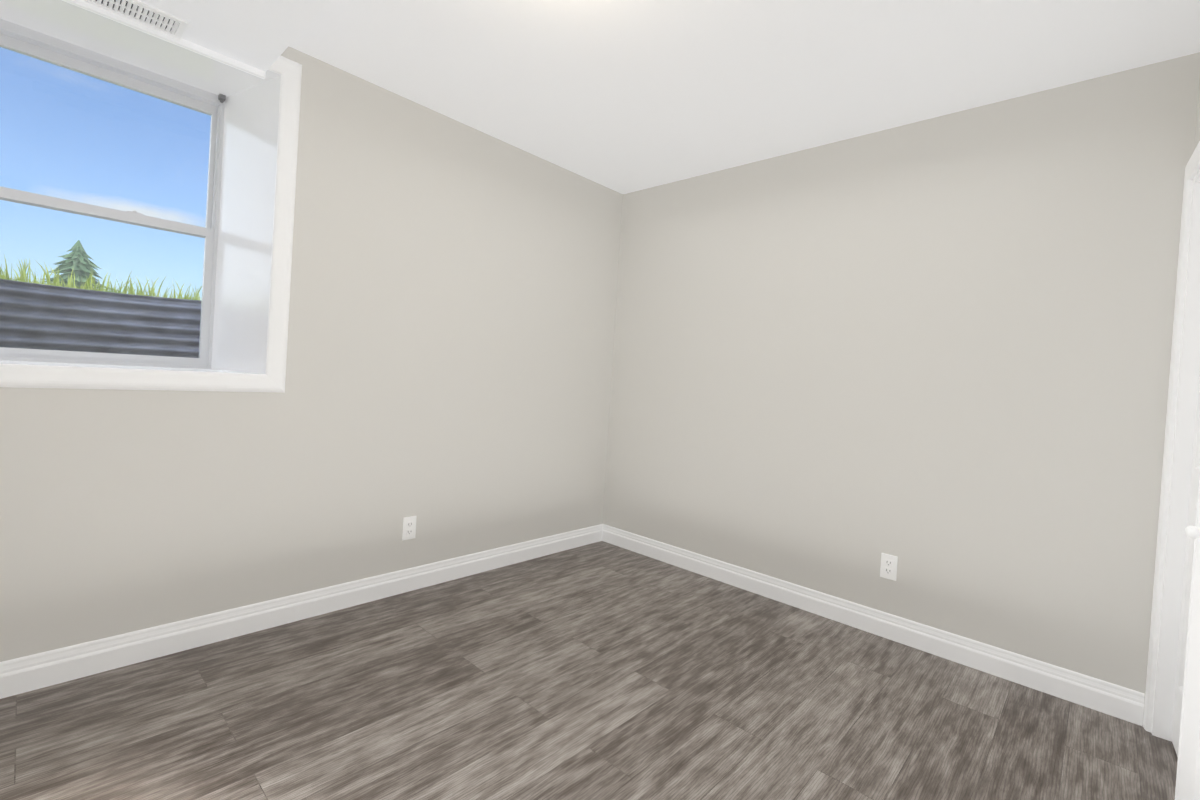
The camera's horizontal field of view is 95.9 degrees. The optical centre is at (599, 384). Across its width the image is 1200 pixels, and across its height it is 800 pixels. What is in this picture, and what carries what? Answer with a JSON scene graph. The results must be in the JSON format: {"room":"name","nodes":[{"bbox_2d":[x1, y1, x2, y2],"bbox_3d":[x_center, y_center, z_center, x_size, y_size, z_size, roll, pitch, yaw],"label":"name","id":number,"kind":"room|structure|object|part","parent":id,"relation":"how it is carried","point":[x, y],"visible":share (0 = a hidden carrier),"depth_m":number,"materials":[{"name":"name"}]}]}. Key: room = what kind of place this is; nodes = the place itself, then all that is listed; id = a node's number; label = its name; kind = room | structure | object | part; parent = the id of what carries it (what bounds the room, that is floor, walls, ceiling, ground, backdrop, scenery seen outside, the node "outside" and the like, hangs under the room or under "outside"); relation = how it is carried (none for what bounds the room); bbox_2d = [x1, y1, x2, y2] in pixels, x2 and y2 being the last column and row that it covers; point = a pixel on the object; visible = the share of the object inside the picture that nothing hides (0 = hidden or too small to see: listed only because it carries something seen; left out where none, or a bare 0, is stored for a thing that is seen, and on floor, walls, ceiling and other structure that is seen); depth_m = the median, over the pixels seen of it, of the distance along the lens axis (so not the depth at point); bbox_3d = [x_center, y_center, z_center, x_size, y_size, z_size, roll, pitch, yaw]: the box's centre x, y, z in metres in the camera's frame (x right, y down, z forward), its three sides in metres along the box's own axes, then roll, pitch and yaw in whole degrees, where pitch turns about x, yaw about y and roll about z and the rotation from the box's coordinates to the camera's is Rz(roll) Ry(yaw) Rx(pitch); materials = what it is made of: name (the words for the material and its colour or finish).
{"room":"empty basement bedroom","nodes":[
{"label":"empty basement bedroom","id":0,"kind":"room"},
{"bbox_2d":[62,0,328,78],"bbox_3d":[-0.451,-1.264,0.904,3.090,0.194,0.640,4,1,43],"label":"ceiling","id":1,"kind":"structure","parent":0,"point":[255,37],"depth_m":1.89,"materials":[{"name":"white paint"}]},
{"bbox_2d":[83,0,187,38],"bbox_3d":[-1.584,-1.268,1.826,0.140,0.010,0.290,4,1,43],"label":"ceiling vent","id":2,"kind":"object","parent":1,"relation":"in","point":[179,26],"depth_m":1.85,"materials":[{"name":"white metal"}]},
{"bbox_3d":[-1.583,-1.272,1.826,0.120,0.001,0.270,4,1,43],"label":"back air vent register","id":3,"kind":"part","parent":2,"relation":"part of","materials":[{"name":"white metal"}]},
{"bbox_2d":[0,0,622,661],"bbox_3d":[-1.351,-0.209,2.714,0.580,2.720,4.200,4,1,43],"label":"wall","id":4,"kind":"structure","parent":0,"point":[450,328],"depth_m":2.46,"materials":[{"name":"grey paint"}]},
{"bbox_2d":[0,279,201,357],"bbox_3d":[-2.611,-0.187,2.726,1.269,0.683,1.738,4,1,43],"label":"window well","id":5,"kind":"object","parent":4,"relation":"attached to","point":[94,302],"depth_m":3.20,"materials":[{"name":"metal"}]},
{"bbox_2d":[0,19,224,368],"bbox_3d":[-2.044,-0.705,2.218,0.085,1.240,0.780,4,1,43],"label":"window","id":6,"kind":"structure","parent":4,"relation":"in","point":[40,46],"depth_m":2.27,"materials":[{"name":"white plastic"}]},
{"bbox_2d":[0,47,210,357],"bbox_3d":[-2.045,-0.692,2.219,0.036,1.116,0.707,4,1,43],"label":"window panel","id":7,"kind":"object","parent":6,"relation":"attached to","point":[97,223],"visible":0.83,"depth_m":2.21,"materials":[{"name":"clear glass"}]},
{"bbox_2d":[218,94,225,102],"bbox_3d":[-1.964,-1.305,2.170,0.028,0.029,0.772,4,1,43],"label":"bracket","id":8,"kind":"object","parent":6,"relation":"attached to","point":[222,98],"visible":0.96,"depth_m":2.44,"materials":[{"name":"silver metal"}]},
{"bbox_2d":[0,56,301,392],"bbox_3d":[-1.695,-0.679,1.871,0.020,1.390,1.160,4,1,43],"label":"window frame","id":9,"kind":"structure","parent":4,"relation":"in","point":[272,378],"depth_m":2.24,"materials":[{"name":"white wood"}]},
{"bbox_2d":[0,524,603,698],"bbox_3d":[-1.206,0.988,2.526,0.016,0.115,3.600,4,1,43],"label":"baseboard","id":10,"kind":"structure","parent":4,"relation":"attached to","point":[24,674],"depth_m":2.24,"materials":[{"name":"white wood"}]},
{"bbox_2d":[402,516,416,540],"bbox_3d":[-0.973,0.731,2.761,0.008,0.115,0.070,4,1,43],"label":"outlet","id":11,"kind":"object","parent":4,"relation":"attached to","point":[409,528],"visible":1,"depth_m":2.76,"materials":[{"name":"white plastic"}]},
{"bbox_2d":[0,541,1177,799],"bbox_3d":[0.343,1.220,1.068,4.390,0.120,4.200,4,1,43],"label":"floor","id":12,"kind":"structure","parent":0,"point":[600,671],"depth_m":1.85,"materials":[{"name":"plastic"}]},
{"bbox_2d":[289,0,1199,193],"bbox_3d":[0.307,-1.374,1.213,4.920,0.150,4.200,4,1,43],"label":"ceiling","id":13,"kind":"structure","parent":0,"point":[624,96],"depth_m":2.19,"materials":[{"name":"white paint"}]},
{"bbox_2d":[603,52,1199,717],"bbox_3d":[1.526,-0.032,2.618,4.920,2.720,0.200,4,1,43],"label":"wall","id":14,"kind":"structure","parent":0,"point":[933,354],"depth_m":2.47,"materials":[{"name":"grey paint"}]},
{"bbox_2d":[604,524,1144,725],"bbox_3d":[1.012,1.118,2.901,2.690,0.115,0.016,4,1,43],"label":"baseboard","id":15,"kind":"structure","parent":14,"relation":"attached to","point":[1127,704],"depth_m":2.48,"materials":[{"name":"white wood"}]},
{"bbox_2d":[880,553,897,580],"bbox_3d":[1.376,0.867,2.577,0.070,0.115,0.008,4,1,43],"label":"outlet","id":16,"kind":"object","parent":14,"relation":"attached to","point":[888,568],"visible":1,"depth_m":2.58,"materials":[{"name":"white plastic"}]},
{"bbox_2d":[1194,75,1199,149],"bbox_3d":[0.873,-0.041,0.426,0.120,2.720,4.505,4,1,40],"label":"wall","id":17,"kind":"structure","parent":0,"point":[1197,135],"depth_m":1.92,"materials":[{"name":"grey paint"}]},
{"bbox_2d":[1143,141,1199,741],"bbox_3d":[1.687,0.208,1.426,0.141,2.055,1.310,4,1,40],"label":"trim","id":18,"kind":"structure","parent":17,"relation":"attached to","point":[1172,526],"depth_m":1.91,"materials":[{"name":"white wood"}]},
{"bbox_2d":[1171,366,1199,756],"bbox_3d":[1.982,0.264,1.761,0.035,1.945,0.285,4,1,40],"label":"closet door","id":19,"kind":"structure","parent":17,"relation":"in","point":[1185,601],"depth_m":1.84,"materials":[{"name":"white wood"}]},
{"bbox_2d":[1175,475,1199,799],"bbox_3d":[1.569,0.245,1.352,0.290,1.945,0.035,3,1,-29],"label":"closet door","id":20,"kind":"structure","parent":17,"relation":"in","point":[1186,657],"depth_m":1.30,"materials":[{"name":"white wood"}]},
{"bbox_2d":[1177,505,1199,799],"bbox_3d":[1.386,0.236,1.134,0.035,1.945,0.290,4,1,20],"label":"closet door","id":21,"kind":"structure","parent":17,"relation":"in","point":[1189,780],"depth_m":1.26,"materials":[{"name":"white wood"}]},
{"bbox_2d":[1185,526,1199,538],"bbox_3d":[1.373,0.339,1.238,0.046,0.032,0.032,4,1,20],"label":"door knob","id":22,"kind":"object","parent":21,"relation":"attached to","point":[1192,532],"visible":1,"depth_m":1.24,"materials":[{"name":"white"}]},
{"label":"outside","id":23,"kind":"structure","parent":0,"visible":0},
{"label":"ground","id":24,"kind":"structure","parent":23,"visible":0},
{"bbox_2d":[41,241,113,289],"bbox_3d":[-20.544,-3.764,21.063,4.018,3.866,4.512,4,1,43],"label":"tree","id":25,"kind":"object","parent":24,"relation":"on","point":[67,268],"depth_m":20.92,"materials":[{"name":"green plant"}]},
{"bbox_2d":[0,255,201,299],"bbox_3d":[-3.823,-0.670,3.821,4.117,0.169,7.592,4,1,43],"label":"grass","id":26,"kind":"structure","parent":24,"relation":"on","point":[151,293],"depth_m":3.33,"materials":[{"name":"green plant"}]}
]}

